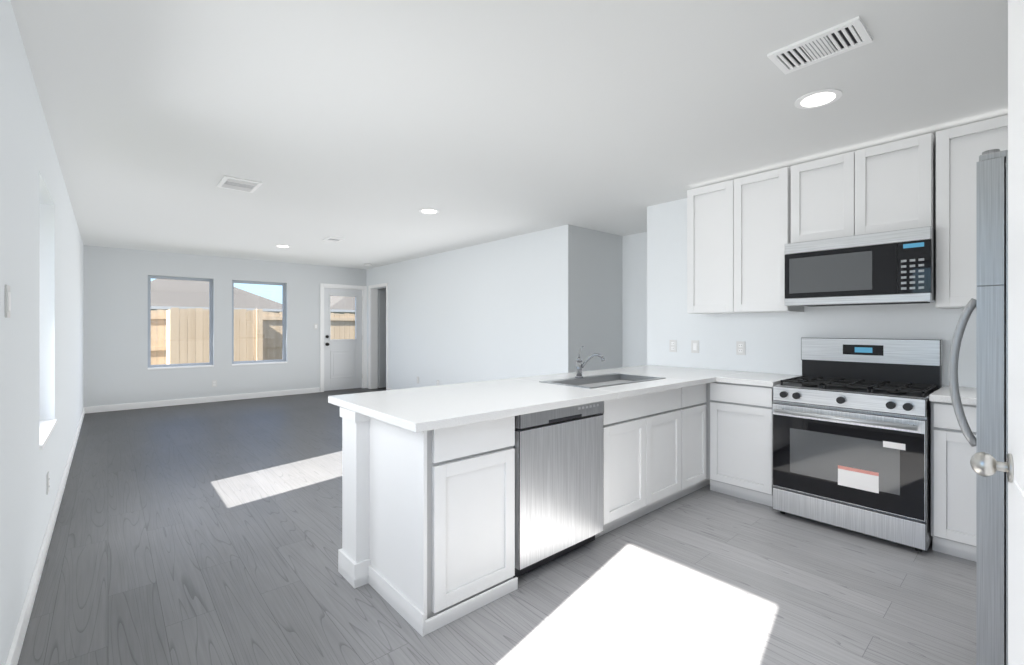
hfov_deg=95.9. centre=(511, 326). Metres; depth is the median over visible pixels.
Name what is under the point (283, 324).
window
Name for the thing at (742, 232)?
upper cabinet
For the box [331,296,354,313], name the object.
house
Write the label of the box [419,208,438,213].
recessed light
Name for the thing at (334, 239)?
ceiling vent
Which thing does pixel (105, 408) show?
baseboard
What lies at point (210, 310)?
window
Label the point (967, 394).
countertop
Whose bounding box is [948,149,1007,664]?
refrigerator
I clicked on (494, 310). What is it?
wall
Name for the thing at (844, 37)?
ceiling vent
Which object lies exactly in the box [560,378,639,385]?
sink
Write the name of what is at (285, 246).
recessed light
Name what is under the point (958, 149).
upper cabinet
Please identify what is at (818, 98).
recessed light
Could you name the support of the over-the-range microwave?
attached to the upper cabinet at (890, 186)
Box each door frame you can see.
[320,283,366,391]
[368,283,387,389]
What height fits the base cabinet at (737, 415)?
0.855 m
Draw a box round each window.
[148,276,213,369]
[232,280,286,365]
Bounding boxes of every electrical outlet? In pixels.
[47,472,48,494]
[212,380,216,386]
[669,340,676,351]
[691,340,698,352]
[736,341,744,354]
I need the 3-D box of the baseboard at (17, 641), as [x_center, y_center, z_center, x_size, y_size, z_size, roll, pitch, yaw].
[-2.957,1.222,2.984,0.017,0.095,10.085,0,0,-41]
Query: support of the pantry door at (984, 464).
on the floor
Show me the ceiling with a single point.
(368, 130)
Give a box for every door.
[324,288,361,390]
[378,290,385,387]
[970,0,1023,664]
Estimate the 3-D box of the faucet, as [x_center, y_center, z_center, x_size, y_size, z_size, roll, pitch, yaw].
[0.562,0.255,3.367,0.139,0.231,0.193,0,0,-41]
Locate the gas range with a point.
(851, 434)
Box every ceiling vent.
[217,175,262,192]
[323,236,345,241]
[767,16,872,74]
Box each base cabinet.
[352,414,517,636]
[544,386,687,537]
[688,386,703,493]
[704,382,785,506]
[931,402,975,561]
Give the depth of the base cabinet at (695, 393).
3.44 m
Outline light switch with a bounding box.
[5,284,10,317]
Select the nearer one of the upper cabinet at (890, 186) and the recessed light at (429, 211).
the upper cabinet at (890, 186)
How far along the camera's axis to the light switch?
1.61 m
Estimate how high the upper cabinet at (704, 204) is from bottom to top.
1.050 m
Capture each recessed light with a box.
[275,245,290,247]
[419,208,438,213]
[795,89,841,108]
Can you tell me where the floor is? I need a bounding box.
[17,387,975,664]
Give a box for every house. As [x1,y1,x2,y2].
[151,279,281,312]
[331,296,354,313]
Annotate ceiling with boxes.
[10,0,1007,268]
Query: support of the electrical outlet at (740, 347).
attached to the wall at (494, 310)
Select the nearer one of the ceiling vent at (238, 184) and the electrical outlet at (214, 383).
the ceiling vent at (238, 184)
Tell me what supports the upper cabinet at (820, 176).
attached to the wall at (494, 310)
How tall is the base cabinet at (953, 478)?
0.855 m
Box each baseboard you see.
[5,407,85,664]
[86,387,319,412]
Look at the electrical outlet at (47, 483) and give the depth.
2.71 m
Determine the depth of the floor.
2.31 m
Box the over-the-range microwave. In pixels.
[785,226,935,306]
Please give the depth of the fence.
10.34 m
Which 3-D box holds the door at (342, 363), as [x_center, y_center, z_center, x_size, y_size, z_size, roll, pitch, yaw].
[-3.392,0.244,9.325,0.790,2.028,0.125,0,0,-41]
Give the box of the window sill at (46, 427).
[39,419,56,449]
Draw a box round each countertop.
[328,366,747,433]
[716,372,801,385]
[929,386,975,405]
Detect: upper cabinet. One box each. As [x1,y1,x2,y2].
[687,182,722,313]
[723,163,803,313]
[803,155,838,241]
[839,133,934,236]
[935,115,1007,308]
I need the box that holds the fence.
[151,307,354,364]
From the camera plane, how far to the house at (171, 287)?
33.30 m
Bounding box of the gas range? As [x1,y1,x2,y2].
[772,337,941,551]
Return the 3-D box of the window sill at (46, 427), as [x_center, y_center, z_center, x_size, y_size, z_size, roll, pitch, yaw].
[-2.818,0.633,2.730,0.132,0.024,0.920,0,0,-41]
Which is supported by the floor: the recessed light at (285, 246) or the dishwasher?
the dishwasher
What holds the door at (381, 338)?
in the wall at (494, 310)
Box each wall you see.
[0,0,83,664]
[84,245,385,406]
[366,198,975,389]
[568,224,621,372]
[622,232,646,366]
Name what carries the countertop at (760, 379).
on the base cabinet at (737, 415)
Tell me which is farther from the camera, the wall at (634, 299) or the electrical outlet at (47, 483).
the wall at (634, 299)
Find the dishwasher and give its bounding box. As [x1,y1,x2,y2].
[513,401,603,577]
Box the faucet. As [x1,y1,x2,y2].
[572,346,604,377]
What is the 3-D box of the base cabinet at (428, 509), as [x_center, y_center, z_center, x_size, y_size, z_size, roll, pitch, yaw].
[-0.388,0.842,2.317,0.526,0.855,0.641,0,0,-41]
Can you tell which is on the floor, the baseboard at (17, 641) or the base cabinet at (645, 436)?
the base cabinet at (645, 436)
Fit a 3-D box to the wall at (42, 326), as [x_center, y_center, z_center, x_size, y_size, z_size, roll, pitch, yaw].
[-3.020,0.035,2.929,0.150,2.470,10.385,0,0,-41]
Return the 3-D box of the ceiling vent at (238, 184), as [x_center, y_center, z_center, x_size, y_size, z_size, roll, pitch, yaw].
[-2.285,-1.194,3.874,0.270,0.012,0.360,0,0,-41]
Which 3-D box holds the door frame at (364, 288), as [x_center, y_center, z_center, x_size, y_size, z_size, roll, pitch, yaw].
[-3.429,0.210,9.359,0.940,2.120,0.166,0,0,-41]
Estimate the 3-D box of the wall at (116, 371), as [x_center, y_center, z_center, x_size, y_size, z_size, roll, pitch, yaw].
[-4.104,0.035,8.779,5.920,2.470,0.150,0,0,-41]
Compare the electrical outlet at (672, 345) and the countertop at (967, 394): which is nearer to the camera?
the countertop at (967, 394)
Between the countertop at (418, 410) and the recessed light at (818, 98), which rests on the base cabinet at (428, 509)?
the countertop at (418, 410)
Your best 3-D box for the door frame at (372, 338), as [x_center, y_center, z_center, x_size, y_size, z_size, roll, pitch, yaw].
[-2.664,0.210,9.188,0.019,2.120,0.860,0,0,-41]

